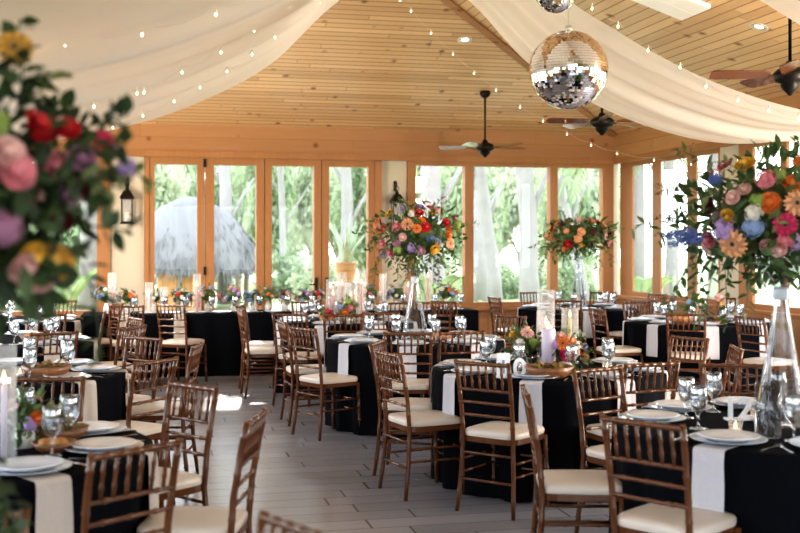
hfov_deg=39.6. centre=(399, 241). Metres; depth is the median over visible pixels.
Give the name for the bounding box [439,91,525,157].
ceiling fan
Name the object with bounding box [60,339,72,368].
water goblet
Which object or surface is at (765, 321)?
napkin
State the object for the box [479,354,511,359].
dinner plate
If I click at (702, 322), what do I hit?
dinner plate
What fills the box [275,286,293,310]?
flower arrangement
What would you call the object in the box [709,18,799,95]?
ceiling fan
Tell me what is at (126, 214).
candle
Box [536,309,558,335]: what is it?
napkin
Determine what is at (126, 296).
flower arrangement
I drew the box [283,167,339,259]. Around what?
tree
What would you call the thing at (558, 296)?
water goblet
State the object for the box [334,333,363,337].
dinner plate
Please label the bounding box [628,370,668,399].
napkin
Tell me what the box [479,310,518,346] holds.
trim
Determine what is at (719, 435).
dinner plate
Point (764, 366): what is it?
chair
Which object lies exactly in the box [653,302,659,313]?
water goblet
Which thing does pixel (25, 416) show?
flower arrangement
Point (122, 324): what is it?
napkin
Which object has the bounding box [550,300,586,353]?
chair
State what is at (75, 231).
tree
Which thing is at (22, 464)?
dinner plate
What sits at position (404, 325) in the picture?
tablecloth
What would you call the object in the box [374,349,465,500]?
chair
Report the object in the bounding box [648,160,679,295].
tree
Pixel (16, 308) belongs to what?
bush
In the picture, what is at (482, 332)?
chair
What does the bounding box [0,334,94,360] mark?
tablecloth
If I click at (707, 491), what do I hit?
napkin
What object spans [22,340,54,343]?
dinner plate
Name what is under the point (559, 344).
flower arrangement
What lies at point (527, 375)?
dinner plate
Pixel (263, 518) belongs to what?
chair
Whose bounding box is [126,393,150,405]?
seat cushion
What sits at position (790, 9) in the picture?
drape
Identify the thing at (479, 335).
dinner plate
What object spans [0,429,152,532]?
tablecloth
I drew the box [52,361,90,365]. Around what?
charger plate
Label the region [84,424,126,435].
charger plate
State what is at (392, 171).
wall
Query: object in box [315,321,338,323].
dinner plate
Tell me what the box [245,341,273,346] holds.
seat cushion
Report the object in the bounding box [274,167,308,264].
tree
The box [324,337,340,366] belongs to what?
napkin
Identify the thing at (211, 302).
water goblet
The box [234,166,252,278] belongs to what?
tree
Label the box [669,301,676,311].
water goblet
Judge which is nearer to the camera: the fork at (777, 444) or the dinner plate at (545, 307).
the fork at (777, 444)
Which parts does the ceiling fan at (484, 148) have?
blade, blade, down rod, blade, blade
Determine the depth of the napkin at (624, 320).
12.26 m
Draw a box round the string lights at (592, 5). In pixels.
[591,3,799,119]
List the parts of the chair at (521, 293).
rail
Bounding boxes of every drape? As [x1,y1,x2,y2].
[0,0,285,80]
[0,0,338,138]
[469,0,799,143]
[761,0,799,24]
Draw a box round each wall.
[110,156,143,311]
[382,161,517,339]
[614,164,618,304]
[619,144,799,382]
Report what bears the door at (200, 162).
in the wall at (126, 267)
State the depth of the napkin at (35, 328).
11.76 m
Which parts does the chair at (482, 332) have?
post, rail, rail, post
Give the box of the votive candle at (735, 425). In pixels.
[731,420,739,429]
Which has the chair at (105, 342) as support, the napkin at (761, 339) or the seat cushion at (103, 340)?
the seat cushion at (103, 340)
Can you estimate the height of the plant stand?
1.000 m
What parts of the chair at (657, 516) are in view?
post, rail, rail, rail, rail, seat frame, post, leg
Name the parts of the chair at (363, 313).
rail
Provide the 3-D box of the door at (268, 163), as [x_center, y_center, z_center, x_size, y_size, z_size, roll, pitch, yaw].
[-1.597,0.195,16.545,0.841,2.830,0.232,0,0,-13]
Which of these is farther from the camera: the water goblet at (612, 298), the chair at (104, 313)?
the water goblet at (612, 298)
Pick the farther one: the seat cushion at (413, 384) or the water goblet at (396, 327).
the water goblet at (396, 327)
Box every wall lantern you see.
[119,177,133,223]
[389,181,404,223]
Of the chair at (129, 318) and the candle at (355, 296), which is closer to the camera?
the chair at (129, 318)
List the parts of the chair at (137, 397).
post, rail, rail, rail, post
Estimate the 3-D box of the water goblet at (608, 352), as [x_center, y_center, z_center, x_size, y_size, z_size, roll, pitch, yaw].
[1.397,0.769,7.444,0.090,0.201,0.090,0,0,-13]
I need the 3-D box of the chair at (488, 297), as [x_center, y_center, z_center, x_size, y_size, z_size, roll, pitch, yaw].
[1.431,1.169,14.444,0.486,0.925,0.419,0,0,-18]
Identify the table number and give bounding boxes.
[496,353,525,377]
[723,396,752,419]
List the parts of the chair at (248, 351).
post, post, seat frame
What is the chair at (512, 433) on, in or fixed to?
on the floor
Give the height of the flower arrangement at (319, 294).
0.312 m
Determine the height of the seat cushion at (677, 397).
0.050 m
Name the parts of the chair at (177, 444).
post, rail, rail, rail, rail, post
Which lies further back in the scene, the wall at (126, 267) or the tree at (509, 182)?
the tree at (509, 182)
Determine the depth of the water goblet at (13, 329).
9.39 m
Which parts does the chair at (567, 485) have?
rail, post, rail, rail, post, seat frame, leg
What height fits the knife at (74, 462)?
0.005 m
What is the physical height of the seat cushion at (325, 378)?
0.050 m
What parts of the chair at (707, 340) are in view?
post, rail, rail, rail, rail, post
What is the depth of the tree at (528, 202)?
23.86 m
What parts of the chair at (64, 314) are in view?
post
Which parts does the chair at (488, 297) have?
post, post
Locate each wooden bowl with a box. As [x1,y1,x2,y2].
[19,332,49,340]
[21,359,72,376]
[31,437,75,453]
[34,421,89,439]
[427,333,451,341]
[524,360,573,379]
[669,316,692,324]
[709,316,724,323]
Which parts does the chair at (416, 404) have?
post, rail, post, seat frame, leg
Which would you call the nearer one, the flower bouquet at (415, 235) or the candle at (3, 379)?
the candle at (3, 379)
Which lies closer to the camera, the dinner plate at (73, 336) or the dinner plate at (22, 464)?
the dinner plate at (22, 464)
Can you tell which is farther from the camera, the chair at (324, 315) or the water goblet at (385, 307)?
the water goblet at (385, 307)
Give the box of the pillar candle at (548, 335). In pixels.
[541,321,555,362]
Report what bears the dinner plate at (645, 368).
on the charger plate at (652, 369)
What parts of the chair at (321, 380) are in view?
post, rail, rail, rail, rail, post, seat frame, leg, leg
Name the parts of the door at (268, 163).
handle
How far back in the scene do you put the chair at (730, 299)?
14.23 m
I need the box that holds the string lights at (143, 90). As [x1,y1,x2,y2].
[82,31,254,107]
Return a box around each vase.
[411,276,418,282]
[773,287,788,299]
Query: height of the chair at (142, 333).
0.925 m
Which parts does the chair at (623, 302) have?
post, rail, post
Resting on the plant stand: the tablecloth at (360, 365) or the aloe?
the aloe
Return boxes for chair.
[3,509,30,532]
[10,376,85,421]
[26,313,66,332]
[29,330,78,358]
[58,300,76,314]
[80,438,182,532]
[97,303,123,360]
[98,310,106,361]
[99,316,144,393]
[108,305,146,386]
[112,356,178,504]
[113,324,146,412]
[122,335,162,462]
[131,342,203,471]
[137,407,268,532]
[155,304,207,383]
[158,380,219,507]
[175,294,203,310]
[235,304,273,388]
[237,308,286,398]
[255,510,321,532]
[272,313,323,406]
[276,319,325,426]
[289,326,360,440]
[291,300,321,314]
[323,314,362,406]
[362,312,399,329]
[368,339,431,475]
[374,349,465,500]
[382,332,432,447]
[385,302,417,321]
[419,330,484,435]
[421,301,452,331]
[431,300,458,330]
[453,359,549,520]
[487,296,532,356]
[494,314,526,349]
[519,291,544,306]
[520,384,623,532]
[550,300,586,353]
[571,365,627,532]
[583,360,679,503]
[588,307,643,362]
[589,291,616,304]
[599,414,740,532]
[609,299,654,338]
[622,301,651,319]
[645,293,666,314]
[665,334,709,399]
[666,313,710,400]
[668,295,675,316]
[699,363,768,399]
[717,298,735,315]
[721,344,743,396]
[734,315,799,401]
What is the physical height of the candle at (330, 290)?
0.459 m
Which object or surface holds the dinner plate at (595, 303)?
on the charger plate
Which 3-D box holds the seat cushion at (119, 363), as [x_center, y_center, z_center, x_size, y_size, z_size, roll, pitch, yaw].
[-2.706,1.147,10.331,0.400,0.050,0.396,0,0,-34]
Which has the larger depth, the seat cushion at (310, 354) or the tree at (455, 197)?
the tree at (455, 197)
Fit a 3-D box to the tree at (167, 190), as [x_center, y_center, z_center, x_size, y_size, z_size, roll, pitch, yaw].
[-10.257,-1.925,46.020,2.776,7.710,3.273,0,0,43]
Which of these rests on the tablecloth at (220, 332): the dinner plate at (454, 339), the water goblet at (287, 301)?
the water goblet at (287, 301)
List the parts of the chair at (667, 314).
post, leg, rail, rail, seat frame, post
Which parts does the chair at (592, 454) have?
post, seat frame, rail, rail, rail, rail, post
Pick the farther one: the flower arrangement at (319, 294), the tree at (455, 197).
the tree at (455, 197)
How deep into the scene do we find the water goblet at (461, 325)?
9.81 m
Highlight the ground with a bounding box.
[155,258,799,309]
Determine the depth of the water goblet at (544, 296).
14.85 m
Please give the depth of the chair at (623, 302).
13.31 m
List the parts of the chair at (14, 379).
post, rail, post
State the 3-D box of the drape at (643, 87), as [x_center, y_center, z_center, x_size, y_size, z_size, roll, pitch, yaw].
[2.651,-1.864,9.969,5.020,1.836,1.750,0,0,-13]
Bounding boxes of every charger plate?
[0,363,23,364]
[0,459,72,475]
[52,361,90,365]
[53,337,90,340]
[64,440,143,453]
[71,366,121,371]
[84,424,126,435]
[331,335,366,338]
[343,339,378,342]
[356,331,390,334]
[392,342,428,344]
[439,361,482,365]
[442,340,479,343]
[451,368,496,373]
[466,336,499,339]
[475,356,513,360]
[512,373,557,379]
[582,373,630,377]
[592,359,636,363]
[618,412,686,422]
[628,318,657,320]
[628,367,660,371]
[648,402,712,411]
[689,432,767,444]
[710,399,774,407]
[788,438,799,446]
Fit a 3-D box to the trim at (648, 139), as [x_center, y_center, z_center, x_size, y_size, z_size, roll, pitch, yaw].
[5.810,-1.495,7.691,0.260,0.470,20.400,0,0,-13]
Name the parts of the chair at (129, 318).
post, rail, post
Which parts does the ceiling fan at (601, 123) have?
blade, blade, blade, blade, blade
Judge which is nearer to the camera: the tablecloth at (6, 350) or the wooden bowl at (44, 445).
the wooden bowl at (44, 445)
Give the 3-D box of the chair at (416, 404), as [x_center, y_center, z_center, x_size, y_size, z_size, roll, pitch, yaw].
[0.054,1.169,7.902,0.486,0.925,0.419,0,0,13]
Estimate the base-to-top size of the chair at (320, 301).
0.925 m
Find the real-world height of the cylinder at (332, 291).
0.361 m
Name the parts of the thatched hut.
post, post, post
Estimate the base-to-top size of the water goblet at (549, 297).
0.201 m
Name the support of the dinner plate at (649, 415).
on the charger plate at (621, 415)
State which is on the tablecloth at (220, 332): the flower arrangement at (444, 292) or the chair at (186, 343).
the flower arrangement at (444, 292)
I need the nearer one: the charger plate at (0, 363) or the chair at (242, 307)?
the charger plate at (0, 363)
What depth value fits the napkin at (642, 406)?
5.71 m
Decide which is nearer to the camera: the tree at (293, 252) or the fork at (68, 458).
the fork at (68, 458)
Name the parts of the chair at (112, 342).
post, rail, rail, post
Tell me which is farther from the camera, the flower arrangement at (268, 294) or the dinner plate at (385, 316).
the flower arrangement at (268, 294)
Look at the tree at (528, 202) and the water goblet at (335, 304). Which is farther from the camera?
the tree at (528, 202)
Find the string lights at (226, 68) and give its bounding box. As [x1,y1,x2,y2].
[112,3,320,128]
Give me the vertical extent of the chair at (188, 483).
0.925 m
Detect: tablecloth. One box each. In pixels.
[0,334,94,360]
[0,361,125,421]
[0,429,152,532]
[5,316,83,334]
[80,307,478,377]
[273,316,415,397]
[325,332,502,437]
[430,358,664,503]
[518,305,638,357]
[609,402,799,532]
[623,317,774,399]
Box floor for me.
[126,348,797,532]
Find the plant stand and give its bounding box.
[329,282,365,307]
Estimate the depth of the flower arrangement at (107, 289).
13.55 m
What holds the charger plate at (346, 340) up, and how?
on the tablecloth at (360, 365)
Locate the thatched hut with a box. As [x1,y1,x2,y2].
[155,196,254,310]
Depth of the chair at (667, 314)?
11.09 m
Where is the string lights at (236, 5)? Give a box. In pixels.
[64,5,236,46]
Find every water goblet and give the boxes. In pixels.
[5,304,13,322]
[7,303,14,317]
[9,321,19,344]
[16,387,35,402]
[22,347,36,376]
[23,337,35,352]
[27,320,35,329]
[41,405,63,456]
[43,318,53,332]
[49,316,59,338]
[59,394,79,439]
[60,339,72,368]
[61,343,74,362]
[131,297,137,313]
[160,296,167,307]
[182,296,189,312]
[208,296,214,312]
[232,296,238,311]
[256,295,263,311]
[284,295,290,311]
[301,303,308,318]
[309,295,315,303]
[309,301,315,318]
[317,304,324,315]
[334,300,340,312]
[363,300,370,312]
[364,317,373,337]
[368,294,374,309]
[375,303,382,315]
[380,302,387,319]
[391,313,399,322]
[391,319,400,335]
[400,294,406,309]
[427,313,436,326]
[431,294,437,306]
[431,319,440,342]
[455,315,463,336]
[457,293,463,308]
[457,317,466,337]
[479,339,491,359]
[484,335,495,362]
[513,343,525,370]
[542,292,547,305]
[548,293,553,301]
[555,291,561,305]
[565,344,578,375]
[570,294,576,309]
[580,291,585,305]
[596,294,602,308]
[601,337,613,366]
[602,292,608,306]
[602,341,614,366]
[609,293,615,302]
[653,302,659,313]
[660,304,667,316]
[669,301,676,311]
[677,376,695,418]
[688,307,696,317]
[688,384,707,429]
[705,372,722,412]
[720,305,728,317]
[726,302,733,319]
[736,304,743,319]
[769,371,786,411]
[783,393,799,441]
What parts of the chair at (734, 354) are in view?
post, rail, post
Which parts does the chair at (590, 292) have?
rail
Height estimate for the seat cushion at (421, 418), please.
0.050 m
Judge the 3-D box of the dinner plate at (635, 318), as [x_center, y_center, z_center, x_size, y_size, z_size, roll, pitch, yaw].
[2.672,0.849,12.252,0.270,0.022,0.270,0,0,-13]
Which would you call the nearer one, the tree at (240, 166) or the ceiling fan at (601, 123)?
the ceiling fan at (601, 123)
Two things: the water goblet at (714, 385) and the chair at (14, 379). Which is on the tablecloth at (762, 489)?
the water goblet at (714, 385)
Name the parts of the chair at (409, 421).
post, rail, rail, rail, rail, post, seat frame, leg, leg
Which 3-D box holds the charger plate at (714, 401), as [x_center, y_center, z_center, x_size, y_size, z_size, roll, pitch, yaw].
[1.817,0.859,5.900,0.330,0.016,0.330,0,0,-13]
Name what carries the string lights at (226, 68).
attached to the drape at (288, 20)
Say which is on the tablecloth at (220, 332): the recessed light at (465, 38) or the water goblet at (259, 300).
the water goblet at (259, 300)
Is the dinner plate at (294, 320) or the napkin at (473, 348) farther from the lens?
the dinner plate at (294, 320)
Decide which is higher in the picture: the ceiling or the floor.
the ceiling
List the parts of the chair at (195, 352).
seat frame, post, post, rail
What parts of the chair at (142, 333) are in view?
post, rail, post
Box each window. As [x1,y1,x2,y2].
[3,156,109,316]
[407,161,613,309]
[613,148,719,308]
[733,141,799,319]
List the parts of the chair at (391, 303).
rail, post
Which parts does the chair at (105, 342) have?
post, post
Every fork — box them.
[68,458,121,459]
[773,443,793,452]
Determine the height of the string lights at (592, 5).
0.816 m
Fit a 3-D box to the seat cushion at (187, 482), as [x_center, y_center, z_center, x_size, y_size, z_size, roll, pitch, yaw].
[-1.206,1.147,5.364,0.396,0.050,0.400,0,0,42]
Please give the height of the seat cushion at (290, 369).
0.050 m
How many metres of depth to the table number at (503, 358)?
7.14 m
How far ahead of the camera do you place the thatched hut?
28.61 m
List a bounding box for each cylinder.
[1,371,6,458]
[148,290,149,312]
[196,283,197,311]
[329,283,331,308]
[332,291,333,320]
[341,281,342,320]
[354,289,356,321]
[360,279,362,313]
[382,276,383,304]
[407,284,408,306]
[427,274,428,307]
[540,317,551,362]
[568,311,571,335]
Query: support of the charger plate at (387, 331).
on the tablecloth at (360, 365)
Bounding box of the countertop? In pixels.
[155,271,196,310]
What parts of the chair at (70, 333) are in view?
post, rail, rail, post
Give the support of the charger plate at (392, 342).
on the tablecloth at (360, 365)
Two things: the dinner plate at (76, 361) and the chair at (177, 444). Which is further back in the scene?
the dinner plate at (76, 361)
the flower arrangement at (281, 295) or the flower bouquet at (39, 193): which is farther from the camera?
the flower arrangement at (281, 295)
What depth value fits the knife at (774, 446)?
4.67 m
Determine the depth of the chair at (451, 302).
13.24 m
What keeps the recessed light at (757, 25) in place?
in the ceiling
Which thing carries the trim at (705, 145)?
attached to the wall at (787, 330)
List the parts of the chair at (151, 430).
post, rail, rail, rail, seat frame, rail, post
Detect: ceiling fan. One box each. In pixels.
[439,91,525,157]
[545,108,635,135]
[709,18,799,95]
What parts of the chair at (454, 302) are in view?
post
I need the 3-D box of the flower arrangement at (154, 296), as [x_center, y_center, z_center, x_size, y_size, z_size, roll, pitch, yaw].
[-3.052,0.712,13.705,0.292,0.322,0.291,0,0,19]
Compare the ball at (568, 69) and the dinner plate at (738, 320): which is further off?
the dinner plate at (738, 320)
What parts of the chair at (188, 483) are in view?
post, seat frame, rail, rail, rail, rail, post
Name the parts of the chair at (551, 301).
post, rail, rail, rail, post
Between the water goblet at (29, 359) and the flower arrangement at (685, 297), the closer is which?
the water goblet at (29, 359)
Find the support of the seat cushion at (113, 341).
on the chair at (112, 342)
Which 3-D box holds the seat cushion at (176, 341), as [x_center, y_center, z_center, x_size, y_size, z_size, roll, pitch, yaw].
[-2.513,1.147,12.864,0.396,0.050,0.400,0,0,23]
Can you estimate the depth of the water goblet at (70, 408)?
4.83 m
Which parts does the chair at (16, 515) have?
rail, post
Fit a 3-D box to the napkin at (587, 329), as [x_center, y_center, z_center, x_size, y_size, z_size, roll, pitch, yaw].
[2.370,1.036,14.081,0.147,0.333,0.298,0,0,0]
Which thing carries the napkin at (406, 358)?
hanging from the tablecloth at (360, 365)
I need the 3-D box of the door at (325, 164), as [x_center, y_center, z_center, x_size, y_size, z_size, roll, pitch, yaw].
[-0.783,0.195,16.732,0.805,2.830,0.232,0,0,-13]
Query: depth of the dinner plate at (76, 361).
7.90 m
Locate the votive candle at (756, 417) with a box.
[752,411,761,419]
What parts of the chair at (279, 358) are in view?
post, rail, seat frame, post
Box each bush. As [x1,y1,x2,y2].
[2,290,77,310]
[252,251,304,297]
[285,251,356,300]
[416,248,476,301]
[487,261,518,299]
[512,255,564,294]
[541,258,598,300]
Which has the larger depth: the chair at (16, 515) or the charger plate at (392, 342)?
the charger plate at (392, 342)
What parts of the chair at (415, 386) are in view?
post, rail, seat frame, rail, rail, rail, post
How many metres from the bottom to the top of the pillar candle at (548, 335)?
0.345 m
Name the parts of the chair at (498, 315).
post, rail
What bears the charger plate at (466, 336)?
on the tablecloth at (360, 365)
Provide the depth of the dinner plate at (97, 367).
7.52 m
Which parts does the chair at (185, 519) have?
post, seat frame, rail, rail, rail, post, rail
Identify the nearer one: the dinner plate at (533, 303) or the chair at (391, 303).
the chair at (391, 303)
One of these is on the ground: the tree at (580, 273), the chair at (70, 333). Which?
the tree at (580, 273)
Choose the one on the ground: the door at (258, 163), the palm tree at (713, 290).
the palm tree at (713, 290)
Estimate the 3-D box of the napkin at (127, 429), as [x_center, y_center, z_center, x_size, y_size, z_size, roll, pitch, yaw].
[-1.367,1.036,5.123,0.298,0.333,0.147,0,0,-45]
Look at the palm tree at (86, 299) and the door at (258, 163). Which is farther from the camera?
the palm tree at (86, 299)
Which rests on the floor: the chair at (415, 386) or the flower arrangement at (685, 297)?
the chair at (415, 386)
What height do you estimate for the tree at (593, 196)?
7.254 m
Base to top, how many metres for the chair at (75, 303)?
0.925 m
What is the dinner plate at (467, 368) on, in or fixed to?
on the charger plate at (453, 370)
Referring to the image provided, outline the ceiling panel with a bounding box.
[632,0,710,20]
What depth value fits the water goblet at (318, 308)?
11.90 m
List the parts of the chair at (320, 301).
post, rail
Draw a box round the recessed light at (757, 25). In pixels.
[749,23,768,30]
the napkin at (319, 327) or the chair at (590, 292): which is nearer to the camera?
the napkin at (319, 327)
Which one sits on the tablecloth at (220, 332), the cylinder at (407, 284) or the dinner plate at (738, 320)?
the cylinder at (407, 284)
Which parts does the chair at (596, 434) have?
leg, seat frame, post, rail, rail, rail, post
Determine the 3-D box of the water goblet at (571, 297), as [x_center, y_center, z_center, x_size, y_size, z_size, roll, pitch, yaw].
[2.240,0.769,14.324,0.090,0.201,0.090,0,0,-13]
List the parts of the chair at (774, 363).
post, rail, rail, rail, rail, post, seat frame, leg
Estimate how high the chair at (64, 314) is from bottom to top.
0.925 m
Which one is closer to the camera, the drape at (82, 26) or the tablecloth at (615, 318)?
the drape at (82, 26)
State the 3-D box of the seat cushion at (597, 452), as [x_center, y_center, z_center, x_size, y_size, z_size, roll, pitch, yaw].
[1.267,1.147,6.081,0.396,0.050,0.400,0,0,-35]
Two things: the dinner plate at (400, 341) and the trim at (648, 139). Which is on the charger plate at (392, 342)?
the dinner plate at (400, 341)
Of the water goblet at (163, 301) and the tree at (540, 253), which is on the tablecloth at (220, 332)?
the water goblet at (163, 301)
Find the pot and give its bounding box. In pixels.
[334,262,357,282]
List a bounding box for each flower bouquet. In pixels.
[0,16,153,532]
[352,196,478,292]
[528,201,624,270]
[630,134,799,331]
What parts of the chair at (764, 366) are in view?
post, rail, rail, post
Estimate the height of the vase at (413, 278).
0.639 m
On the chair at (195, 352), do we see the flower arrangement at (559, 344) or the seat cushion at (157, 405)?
the seat cushion at (157, 405)
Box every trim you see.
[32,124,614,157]
[32,148,613,164]
[144,157,381,310]
[440,0,616,136]
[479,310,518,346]
[614,142,737,163]
[615,92,799,157]
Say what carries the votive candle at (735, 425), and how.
on the tablecloth at (762, 489)
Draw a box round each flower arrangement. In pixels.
[0,384,60,449]
[91,285,119,313]
[117,287,137,311]
[143,288,168,310]
[168,283,194,310]
[194,283,221,311]
[219,284,247,311]
[243,289,260,309]
[255,284,281,309]
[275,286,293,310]
[293,287,312,305]
[307,287,327,306]
[317,304,333,321]
[337,294,360,323]
[357,283,385,309]
[385,282,411,307]
[433,281,459,306]
[499,320,540,369]
[539,327,596,372]
[677,295,706,320]
[714,293,725,316]
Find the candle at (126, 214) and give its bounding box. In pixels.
[124,212,129,220]
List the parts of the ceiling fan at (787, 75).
blade, blade, blade, down rod, down rod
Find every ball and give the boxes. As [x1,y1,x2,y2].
[529,0,607,108]
[536,0,574,12]
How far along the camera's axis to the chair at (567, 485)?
5.18 m
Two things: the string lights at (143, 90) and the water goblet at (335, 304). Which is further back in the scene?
the water goblet at (335, 304)
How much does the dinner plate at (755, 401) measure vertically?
0.022 m
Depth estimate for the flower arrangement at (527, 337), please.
7.57 m
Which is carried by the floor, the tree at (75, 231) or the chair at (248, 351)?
the chair at (248, 351)
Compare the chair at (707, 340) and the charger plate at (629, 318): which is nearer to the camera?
the chair at (707, 340)
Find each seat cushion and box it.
[97,338,113,343]
[99,361,131,368]
[112,339,144,345]
[112,420,161,435]
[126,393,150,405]
[131,401,190,415]
[137,506,247,532]
[158,467,201,493]
[162,338,204,344]
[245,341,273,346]
[245,346,282,353]
[278,351,323,359]
[286,364,325,373]
[299,372,357,383]
[382,397,431,410]
[388,378,428,389]
[388,410,459,426]
[465,421,543,439]
[536,469,622,494]
[556,331,585,337]
[586,422,611,437]
[586,443,610,459]
[596,345,641,352]
[609,331,621,336]
[617,501,736,532]
[665,391,679,399]
[672,351,709,359]
[743,357,796,365]
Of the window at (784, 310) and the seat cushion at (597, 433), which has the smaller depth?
the seat cushion at (597, 433)
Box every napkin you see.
[18,471,73,532]
[19,323,37,330]
[38,345,59,360]
[67,379,97,420]
[68,320,80,332]
[79,340,98,362]
[80,452,158,516]
[83,428,136,436]
[84,369,128,394]
[118,314,129,339]
[174,313,184,337]
[276,322,303,347]
[314,325,330,352]
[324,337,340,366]
[338,342,365,374]
[374,324,385,328]
[399,345,416,378]
[406,321,417,328]
[430,364,460,401]
[442,373,490,415]
[449,343,479,358]
[519,379,544,425]
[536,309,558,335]
[582,310,594,337]
[599,378,635,413]
[622,320,648,344]
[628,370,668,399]
[641,406,692,412]
[646,324,665,356]
[691,442,739,512]
[701,325,718,358]
[738,324,767,356]
[765,321,775,352]
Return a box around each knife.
[72,461,85,466]
[761,444,781,451]
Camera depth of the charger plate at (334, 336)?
9.97 m
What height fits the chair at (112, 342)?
0.925 m
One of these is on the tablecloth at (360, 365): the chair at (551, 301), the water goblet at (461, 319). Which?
the water goblet at (461, 319)
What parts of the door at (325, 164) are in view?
handle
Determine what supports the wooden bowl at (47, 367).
on the tablecloth at (111, 389)
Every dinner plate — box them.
[0,357,22,363]
[0,456,64,472]
[8,330,37,333]
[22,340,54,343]
[43,372,86,376]
[54,358,91,364]
[58,335,87,339]
[71,437,136,450]
[76,364,116,370]
[81,421,119,432]
[139,311,159,313]
[162,311,182,313]
[187,311,208,313]
[211,310,231,312]
[264,310,285,312]
[283,316,303,318]
[284,319,304,321]
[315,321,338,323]
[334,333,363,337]
[347,337,376,341]
[360,330,386,333]
[381,315,402,317]
[385,318,408,320]
[394,340,423,343]
[406,329,431,332]
[444,359,480,364]
[447,338,475,342]
[459,366,495,372]
[467,334,496,338]
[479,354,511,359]
[515,371,548,377]
[524,305,542,306]
[533,303,549,304]
[541,306,560,308]
[589,370,618,376]
[595,303,614,304]
[595,357,632,362]
[607,306,625,308]
[616,364,653,369]
[624,409,679,420]
[631,317,654,319]
[641,315,664,317]
[652,320,671,322]
[653,399,690,409]
[695,321,719,324]
[697,429,760,442]
[716,396,768,405]
[733,320,758,323]
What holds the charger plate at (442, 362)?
on the tablecloth at (560, 422)
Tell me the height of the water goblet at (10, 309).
0.201 m
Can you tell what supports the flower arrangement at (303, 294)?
on the tablecloth at (220, 332)
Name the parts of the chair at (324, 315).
post, rail, rail, post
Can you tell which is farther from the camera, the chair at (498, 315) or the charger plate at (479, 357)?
the chair at (498, 315)
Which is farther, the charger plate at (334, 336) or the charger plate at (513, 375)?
the charger plate at (334, 336)
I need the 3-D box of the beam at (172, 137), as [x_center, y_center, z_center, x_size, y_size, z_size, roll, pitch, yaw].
[-1.448,-1.495,16.626,10.100,0.470,0.260,0,0,-13]
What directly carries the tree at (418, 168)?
on the ground
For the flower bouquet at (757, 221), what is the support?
in the vase at (779, 293)
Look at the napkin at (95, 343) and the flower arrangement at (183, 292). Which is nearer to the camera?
the napkin at (95, 343)
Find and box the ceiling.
[138,0,799,134]
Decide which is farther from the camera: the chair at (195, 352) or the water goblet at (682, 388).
the chair at (195, 352)
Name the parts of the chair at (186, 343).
post, rail, rail, rail, rail, leg, seat frame, post, leg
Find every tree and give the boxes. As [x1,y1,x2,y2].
[29,201,80,271]
[34,160,195,309]
[155,165,191,284]
[183,165,244,281]
[214,166,254,303]
[230,166,296,277]
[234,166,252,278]
[272,166,309,290]
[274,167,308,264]
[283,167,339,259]
[329,167,365,286]
[329,175,354,261]
[333,167,365,301]
[416,166,446,273]
[421,166,461,284]
[440,166,510,266]
[474,167,505,301]
[487,167,518,257]
[490,167,546,264]
[516,168,546,300]
[533,170,560,268]
[534,168,598,275]
[558,155,707,278]
[558,169,592,299]
[588,164,619,273]
[634,141,799,298]
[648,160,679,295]
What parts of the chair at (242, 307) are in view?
post, post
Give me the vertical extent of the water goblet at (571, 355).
0.201 m
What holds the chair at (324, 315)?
on the floor
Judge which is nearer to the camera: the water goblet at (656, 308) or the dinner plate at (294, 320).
the dinner plate at (294, 320)
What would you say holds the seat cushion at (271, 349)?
on the chair at (248, 351)
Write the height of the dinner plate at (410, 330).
0.022 m
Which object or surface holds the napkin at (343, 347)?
hanging from the tablecloth at (360, 365)
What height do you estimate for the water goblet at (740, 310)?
0.201 m
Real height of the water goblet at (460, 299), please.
0.201 m
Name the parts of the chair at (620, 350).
post, rail, post, seat frame, leg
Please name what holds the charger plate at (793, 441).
on the tablecloth at (762, 489)
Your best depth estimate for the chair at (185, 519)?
4.50 m
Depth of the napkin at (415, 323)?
12.12 m
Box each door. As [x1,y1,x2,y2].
[149,157,205,310]
[205,158,263,309]
[264,159,320,309]
[321,160,374,308]
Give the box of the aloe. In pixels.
[329,215,365,282]
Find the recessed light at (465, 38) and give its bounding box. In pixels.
[457,36,472,43]
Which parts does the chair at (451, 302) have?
post, rail, rail, post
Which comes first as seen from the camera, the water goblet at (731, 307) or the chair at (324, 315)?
the chair at (324, 315)
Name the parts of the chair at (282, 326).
post, post, seat frame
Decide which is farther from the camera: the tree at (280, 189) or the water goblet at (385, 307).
the tree at (280, 189)
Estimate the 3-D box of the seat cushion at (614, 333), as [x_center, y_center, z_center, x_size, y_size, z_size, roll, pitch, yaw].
[2.866,1.147,13.934,0.396,0.050,0.400,0,0,-31]
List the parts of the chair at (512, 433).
post, rail, rail, rail, rail, leg, seat frame, post, leg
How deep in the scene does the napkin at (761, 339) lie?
11.57 m
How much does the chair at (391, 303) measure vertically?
0.925 m
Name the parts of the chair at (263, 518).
post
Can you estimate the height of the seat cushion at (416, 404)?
0.050 m
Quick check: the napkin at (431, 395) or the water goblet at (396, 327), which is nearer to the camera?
the napkin at (431, 395)
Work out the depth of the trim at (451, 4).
14.04 m
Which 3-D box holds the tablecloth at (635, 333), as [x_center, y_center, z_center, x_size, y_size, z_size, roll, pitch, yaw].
[3.275,1.248,12.195,1.599,0.751,1.590,0,0,-13]
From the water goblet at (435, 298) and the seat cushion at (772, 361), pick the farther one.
the water goblet at (435, 298)
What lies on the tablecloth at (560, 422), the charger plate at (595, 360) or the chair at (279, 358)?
the charger plate at (595, 360)
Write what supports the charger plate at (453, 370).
on the tablecloth at (560, 422)
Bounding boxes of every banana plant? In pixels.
[53,268,96,309]
[416,273,475,301]
[619,268,676,292]
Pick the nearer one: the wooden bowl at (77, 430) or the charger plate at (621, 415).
the wooden bowl at (77, 430)
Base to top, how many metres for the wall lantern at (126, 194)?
0.692 m
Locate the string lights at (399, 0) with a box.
[399,0,691,164]
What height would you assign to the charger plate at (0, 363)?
0.016 m

